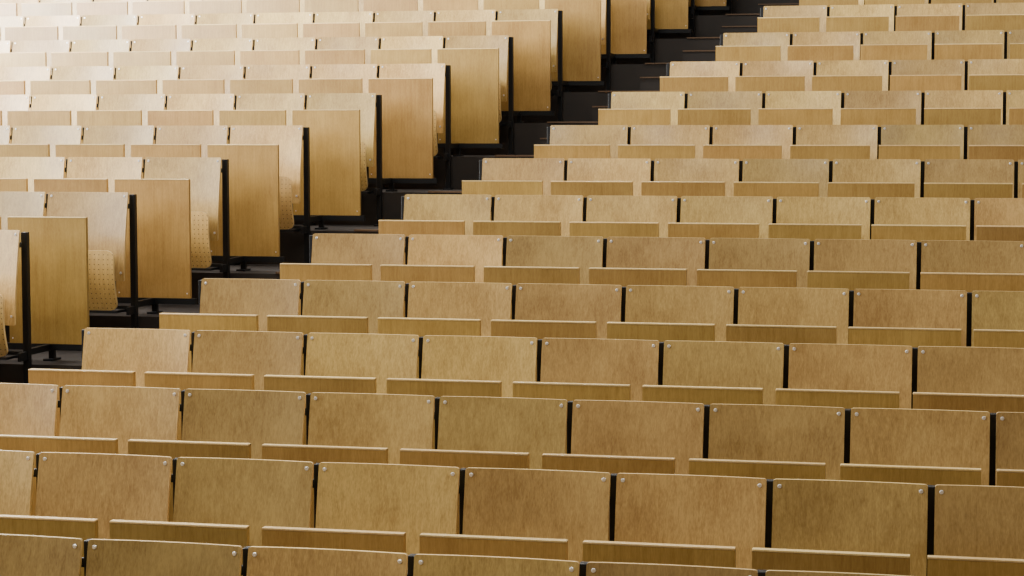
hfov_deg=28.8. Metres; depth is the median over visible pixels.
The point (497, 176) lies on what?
seat
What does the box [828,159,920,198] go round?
seat
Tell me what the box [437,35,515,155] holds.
seat
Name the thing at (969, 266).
seat
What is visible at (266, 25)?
seat
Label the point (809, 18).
seat
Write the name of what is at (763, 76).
seat
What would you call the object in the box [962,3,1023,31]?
seat
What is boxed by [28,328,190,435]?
seat
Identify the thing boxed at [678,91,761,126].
seat
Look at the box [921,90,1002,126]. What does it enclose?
seat
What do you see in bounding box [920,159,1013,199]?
seat
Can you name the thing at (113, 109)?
seat
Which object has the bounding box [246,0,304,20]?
seat
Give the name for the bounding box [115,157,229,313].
seat
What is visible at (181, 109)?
seat
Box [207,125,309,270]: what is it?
seat
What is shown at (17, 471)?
seat
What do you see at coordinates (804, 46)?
seat
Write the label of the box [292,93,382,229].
seat
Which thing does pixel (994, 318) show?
seat
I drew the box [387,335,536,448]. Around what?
seat
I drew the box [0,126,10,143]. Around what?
seat
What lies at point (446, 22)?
seat
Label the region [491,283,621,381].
seat
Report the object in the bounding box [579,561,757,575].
seat
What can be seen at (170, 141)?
seat
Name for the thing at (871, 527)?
seat
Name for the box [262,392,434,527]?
seat
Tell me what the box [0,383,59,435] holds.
seat
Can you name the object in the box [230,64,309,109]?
seat
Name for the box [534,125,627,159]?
seat
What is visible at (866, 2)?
seat
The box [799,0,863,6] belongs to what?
seat
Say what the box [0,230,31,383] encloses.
seat
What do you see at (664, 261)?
seat
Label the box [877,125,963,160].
seat
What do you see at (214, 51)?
seat
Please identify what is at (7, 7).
seat
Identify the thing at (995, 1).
seat
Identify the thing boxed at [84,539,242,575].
seat
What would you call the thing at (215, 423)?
seat
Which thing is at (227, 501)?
seat
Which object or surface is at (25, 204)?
seat
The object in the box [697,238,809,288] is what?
seat
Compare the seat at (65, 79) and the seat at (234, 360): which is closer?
the seat at (234, 360)
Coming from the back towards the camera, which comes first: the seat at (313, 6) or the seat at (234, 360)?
the seat at (313, 6)
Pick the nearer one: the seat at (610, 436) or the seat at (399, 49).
the seat at (610, 436)
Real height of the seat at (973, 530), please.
0.980 m
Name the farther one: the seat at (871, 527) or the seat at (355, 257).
the seat at (355, 257)
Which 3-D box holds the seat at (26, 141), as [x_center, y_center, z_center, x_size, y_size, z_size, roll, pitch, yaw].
[-3.401,-0.645,13.930,0.615,0.980,0.956,1,5,12]
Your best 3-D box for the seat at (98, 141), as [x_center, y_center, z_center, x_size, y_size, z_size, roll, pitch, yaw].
[-2.863,-0.636,13.813,0.615,0.980,0.956,1,5,12]
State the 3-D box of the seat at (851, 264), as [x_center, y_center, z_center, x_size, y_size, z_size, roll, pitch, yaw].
[1.745,0.264,10.075,0.590,0.980,0.960,1,5,12]
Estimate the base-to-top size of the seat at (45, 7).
0.980 m
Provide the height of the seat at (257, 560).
0.980 m
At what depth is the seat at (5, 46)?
17.20 m
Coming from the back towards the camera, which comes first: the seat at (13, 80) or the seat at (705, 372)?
the seat at (13, 80)
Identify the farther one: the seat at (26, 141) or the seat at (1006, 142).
the seat at (26, 141)
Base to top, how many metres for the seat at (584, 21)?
0.980 m
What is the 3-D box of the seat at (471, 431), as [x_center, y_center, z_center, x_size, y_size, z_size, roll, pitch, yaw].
[-0.143,0.960,7.733,0.613,0.980,0.965,1,5,12]
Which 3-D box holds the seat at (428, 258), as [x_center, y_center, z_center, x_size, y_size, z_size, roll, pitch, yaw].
[-0.405,0.228,10.540,0.590,0.980,0.960,1,5,12]
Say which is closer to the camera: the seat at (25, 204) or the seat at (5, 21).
the seat at (25, 204)
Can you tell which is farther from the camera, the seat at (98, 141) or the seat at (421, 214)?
the seat at (98, 141)
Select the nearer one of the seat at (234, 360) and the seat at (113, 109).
the seat at (234, 360)
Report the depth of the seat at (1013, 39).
15.41 m
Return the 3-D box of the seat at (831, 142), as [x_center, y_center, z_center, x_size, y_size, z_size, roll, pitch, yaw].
[2.034,-0.554,12.754,0.590,0.980,0.959,1,5,12]
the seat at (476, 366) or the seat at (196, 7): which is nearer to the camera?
the seat at (476, 366)
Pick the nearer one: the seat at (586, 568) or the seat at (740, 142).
the seat at (586, 568)
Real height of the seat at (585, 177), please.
0.980 m
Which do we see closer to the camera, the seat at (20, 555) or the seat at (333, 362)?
the seat at (20, 555)
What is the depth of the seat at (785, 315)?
9.55 m
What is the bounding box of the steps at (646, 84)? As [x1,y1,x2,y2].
[540,4,798,144]
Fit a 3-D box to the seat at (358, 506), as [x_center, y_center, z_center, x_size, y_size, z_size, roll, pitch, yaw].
[-0.540,1.157,6.903,0.580,0.980,0.956,1,5,12]
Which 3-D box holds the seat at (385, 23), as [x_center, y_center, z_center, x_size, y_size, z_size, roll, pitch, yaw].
[-0.999,-1.900,17.050,0.645,0.980,0.956,1,5,12]
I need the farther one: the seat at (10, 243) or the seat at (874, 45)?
the seat at (874, 45)
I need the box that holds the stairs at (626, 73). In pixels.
[0,0,798,383]
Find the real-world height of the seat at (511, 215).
0.980 m
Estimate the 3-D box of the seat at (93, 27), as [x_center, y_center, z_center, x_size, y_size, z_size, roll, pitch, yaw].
[-3.686,-1.945,17.631,0.645,0.980,0.956,1,5,12]
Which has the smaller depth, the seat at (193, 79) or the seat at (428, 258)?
the seat at (428, 258)
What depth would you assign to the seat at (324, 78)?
15.58 m
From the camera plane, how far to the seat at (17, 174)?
13.30 m
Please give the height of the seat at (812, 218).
0.980 m
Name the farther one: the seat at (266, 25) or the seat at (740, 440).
the seat at (266, 25)
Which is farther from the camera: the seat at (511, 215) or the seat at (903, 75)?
the seat at (903, 75)
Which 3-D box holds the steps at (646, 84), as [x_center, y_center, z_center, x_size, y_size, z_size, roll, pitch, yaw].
[-0.728,-0.389,12.837,1.980,3.813,17.710,2,5,27]
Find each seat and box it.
[0,0,39,15]
[0,16,24,40]
[0,40,70,79]
[0,41,11,52]
[0,67,51,110]
[0,95,30,125]
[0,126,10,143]
[0,126,82,156]
[0,157,65,191]
[0,192,45,342]
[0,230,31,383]
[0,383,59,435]
[0,385,180,515]
[0,450,35,515]
[0,452,172,575]
[0,534,83,575]
[5,15,80,52]
[7,94,97,143]
[7,192,138,360]
[21,0,92,23]
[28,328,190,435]
[30,66,114,96]
[34,157,142,216]
[51,39,130,67]
[55,126,154,177]
[63,15,137,47]
[77,0,147,22]
[77,94,165,143]
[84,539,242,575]
[96,66,178,109]
[109,457,313,575]
[113,39,190,79]
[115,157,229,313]
[122,14,195,51]
[128,389,305,521]
[131,125,227,178]
[132,0,189,22]
[145,330,303,440]
[147,94,234,143]
[159,278,300,372]
[162,65,243,109]
[176,38,252,79]
[181,13,253,39]
[189,0,246,14]
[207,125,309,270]
[219,93,304,143]
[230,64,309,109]
[240,37,315,78]
[242,12,312,46]
[243,546,407,575]
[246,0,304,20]
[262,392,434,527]
[262,462,459,572]
[264,333,418,444]
[267,280,404,375]
[280,234,404,315]
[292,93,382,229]
[299,64,376,109]
[303,11,372,45]
[305,0,362,13]
[305,37,378,78]
[363,0,422,12]
[365,11,433,37]
[367,63,453,191]
[371,36,442,65]
[378,282,511,378]
[379,194,491,264]
[381,235,502,317]
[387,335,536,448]
[400,396,567,534]
[408,554,579,575]
[419,467,610,562]
[423,0,482,11]
[428,10,495,37]
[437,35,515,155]
[462,158,563,220]
[473,195,582,265]
[483,0,544,10]
[484,236,602,319]
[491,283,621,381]
[492,9,562,122]
[513,338,658,453]
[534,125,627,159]
[542,400,703,540]
[545,0,610,91]
[551,158,650,221]
[570,195,676,267]
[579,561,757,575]
[583,473,766,568]
[589,237,704,286]
[598,92,684,126]
[601,0,654,63]
[607,285,733,341]
[618,125,709,159]
[641,159,738,197]
[642,340,783,404]
[647,0,694,38]
[660,61,739,92]
[668,196,772,239]
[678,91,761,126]
[688,0,730,15]
[689,404,844,479]
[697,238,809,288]
[703,125,792,160]
[716,32,789,62]
[726,287,848,344]
[734,159,828,198]
[735,61,813,92]
[752,479,927,575]
[757,570,905,575]
[758,5,826,33]
[758,91,840,126]
[769,197,870,240]
[776,343,911,408]
[787,31,859,61]
[790,125,877,160]
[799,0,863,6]
[807,239,916,289]
[812,60,888,92]
[826,4,893,32]
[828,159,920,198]
[840,91,920,126]
[840,408,989,485]
[848,289,966,347]
[860,31,931,61]
[864,0,927,5]
[870,197,969,241]
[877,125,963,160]
[888,59,964,91]
[894,3,961,31]
[911,346,1023,412]
[916,240,1023,291]
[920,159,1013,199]
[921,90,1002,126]
[926,484,1023,575]
[928,0,993,4]
[931,30,1003,60]
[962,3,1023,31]
[963,125,1023,160]
[964,59,1023,91]
[966,291,1023,347]
[970,198,1023,240]
[989,412,1023,486]
[994,0,1023,2]
[1003,90,1023,124]
[1004,30,1023,58]
[1014,160,1023,197]
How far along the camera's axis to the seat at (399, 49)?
15.93 m
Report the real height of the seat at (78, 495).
0.980 m
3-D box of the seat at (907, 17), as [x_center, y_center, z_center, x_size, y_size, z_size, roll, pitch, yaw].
[3.346,-1.828,16.109,0.590,0.980,0.959,1,5,12]
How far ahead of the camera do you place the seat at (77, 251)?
11.78 m
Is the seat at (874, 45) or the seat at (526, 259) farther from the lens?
the seat at (874, 45)
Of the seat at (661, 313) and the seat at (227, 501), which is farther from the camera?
the seat at (661, 313)
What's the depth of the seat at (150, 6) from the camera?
18.21 m
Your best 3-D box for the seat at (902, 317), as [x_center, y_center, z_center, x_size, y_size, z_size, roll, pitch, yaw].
[1.793,0.525,9.149,0.594,0.980,0.960,1,5,12]
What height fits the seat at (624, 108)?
0.980 m
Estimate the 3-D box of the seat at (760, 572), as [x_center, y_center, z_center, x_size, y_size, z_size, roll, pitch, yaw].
[0.927,1.376,5.664,0.590,0.980,0.959,1,5,12]
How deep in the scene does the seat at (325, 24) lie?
16.97 m
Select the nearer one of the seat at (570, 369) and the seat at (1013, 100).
the seat at (570, 369)
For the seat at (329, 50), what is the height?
0.980 m
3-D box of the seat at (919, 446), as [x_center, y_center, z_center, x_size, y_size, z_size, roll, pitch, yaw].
[1.469,0.987,7.385,0.613,0.980,0.965,1,5,12]
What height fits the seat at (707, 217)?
0.980 m
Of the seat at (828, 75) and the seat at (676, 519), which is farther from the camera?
the seat at (828, 75)
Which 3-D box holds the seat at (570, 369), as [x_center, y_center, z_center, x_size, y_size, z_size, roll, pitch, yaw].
[0.285,0.744,8.558,0.613,0.980,0.965,1,5,12]
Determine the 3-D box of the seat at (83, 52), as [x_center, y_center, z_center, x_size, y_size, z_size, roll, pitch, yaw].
[-3.572,-1.605,16.698,0.645,0.980,0.956,1,5,12]
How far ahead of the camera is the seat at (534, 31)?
16.60 m
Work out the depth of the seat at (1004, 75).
14.55 m
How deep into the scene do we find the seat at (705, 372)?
8.73 m
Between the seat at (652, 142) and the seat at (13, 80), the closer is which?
the seat at (652, 142)
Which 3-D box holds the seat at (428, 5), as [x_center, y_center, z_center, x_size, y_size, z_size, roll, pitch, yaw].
[-0.544,-2.233,17.860,0.645,0.980,0.956,1,5,12]
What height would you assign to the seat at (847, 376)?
0.980 m
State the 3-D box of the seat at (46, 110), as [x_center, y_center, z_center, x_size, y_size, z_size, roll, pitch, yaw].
[-3.471,-0.958,14.856,0.645,0.980,0.956,1,5,12]
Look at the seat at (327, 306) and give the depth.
10.01 m
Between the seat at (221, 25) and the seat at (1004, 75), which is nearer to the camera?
the seat at (1004, 75)
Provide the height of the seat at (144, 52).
0.980 m
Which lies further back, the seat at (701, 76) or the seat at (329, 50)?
the seat at (329, 50)
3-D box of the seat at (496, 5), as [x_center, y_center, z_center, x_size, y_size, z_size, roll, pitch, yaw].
[-0.006,-2.224,17.744,0.645,0.980,0.956,1,5,12]
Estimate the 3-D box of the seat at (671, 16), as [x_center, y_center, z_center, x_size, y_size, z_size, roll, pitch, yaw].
[1.439,-2.881,19.248,0.645,0.980,0.956,1,5,12]
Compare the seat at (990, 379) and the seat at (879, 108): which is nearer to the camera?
the seat at (990, 379)
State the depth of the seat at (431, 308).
9.90 m
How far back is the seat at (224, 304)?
10.13 m
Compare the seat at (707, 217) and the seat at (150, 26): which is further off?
the seat at (150, 26)
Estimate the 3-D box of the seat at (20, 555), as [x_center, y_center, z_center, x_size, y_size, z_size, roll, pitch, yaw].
[-1.760,1.331,6.245,0.590,0.980,0.959,1,5,12]
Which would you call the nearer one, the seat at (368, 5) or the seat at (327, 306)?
the seat at (327, 306)
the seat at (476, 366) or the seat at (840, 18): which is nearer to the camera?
the seat at (476, 366)
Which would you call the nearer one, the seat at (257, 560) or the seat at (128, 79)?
the seat at (257, 560)
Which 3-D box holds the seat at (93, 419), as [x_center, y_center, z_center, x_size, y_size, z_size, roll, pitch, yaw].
[-1.756,0.933,8.082,0.613,0.980,0.965,1,5,12]
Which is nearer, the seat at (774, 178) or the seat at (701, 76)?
the seat at (774, 178)
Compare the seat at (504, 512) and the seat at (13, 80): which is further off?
the seat at (13, 80)
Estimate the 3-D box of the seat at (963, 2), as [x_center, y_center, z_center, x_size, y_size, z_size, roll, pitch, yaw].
[3.801,-2.161,16.919,0.590,0.980,0.959,1,5,12]
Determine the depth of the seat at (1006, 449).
7.62 m
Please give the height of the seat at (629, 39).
0.980 m
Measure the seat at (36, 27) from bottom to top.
0.980 m
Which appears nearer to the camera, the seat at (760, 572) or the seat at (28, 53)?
the seat at (760, 572)
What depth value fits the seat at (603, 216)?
11.52 m
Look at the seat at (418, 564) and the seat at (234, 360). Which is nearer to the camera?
the seat at (418, 564)
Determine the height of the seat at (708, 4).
0.980 m
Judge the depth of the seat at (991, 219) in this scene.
11.11 m
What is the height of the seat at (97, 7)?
0.980 m
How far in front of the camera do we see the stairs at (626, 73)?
15.74 m
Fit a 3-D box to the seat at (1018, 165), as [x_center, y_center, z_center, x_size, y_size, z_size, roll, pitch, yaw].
[3.199,-0.251,11.588,0.590,0.980,0.959,1,5,12]
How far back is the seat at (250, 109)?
14.78 m
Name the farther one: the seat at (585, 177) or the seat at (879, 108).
the seat at (879, 108)
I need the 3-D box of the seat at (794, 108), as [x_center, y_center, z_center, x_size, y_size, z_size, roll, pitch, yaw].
[1.949,-0.868,13.682,0.590,0.980,0.959,1,5,12]
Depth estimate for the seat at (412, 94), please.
14.99 m
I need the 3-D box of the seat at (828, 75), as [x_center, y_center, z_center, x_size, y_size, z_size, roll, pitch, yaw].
[2.433,-1.177,14.488,0.590,0.980,0.959,1,5,12]
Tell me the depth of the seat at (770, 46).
15.77 m
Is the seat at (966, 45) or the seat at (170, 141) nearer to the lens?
the seat at (170, 141)
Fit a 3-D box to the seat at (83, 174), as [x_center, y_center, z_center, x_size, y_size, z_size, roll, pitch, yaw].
[-2.776,-0.351,12.886,0.614,0.980,0.985,1,5,12]
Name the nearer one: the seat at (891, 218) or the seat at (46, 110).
the seat at (891, 218)
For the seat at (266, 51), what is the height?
0.980 m
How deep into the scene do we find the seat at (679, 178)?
12.33 m
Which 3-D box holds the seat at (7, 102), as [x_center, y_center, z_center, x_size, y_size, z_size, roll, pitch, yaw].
[-4.008,-0.967,14.972,0.645,0.980,0.956,1,5,12]

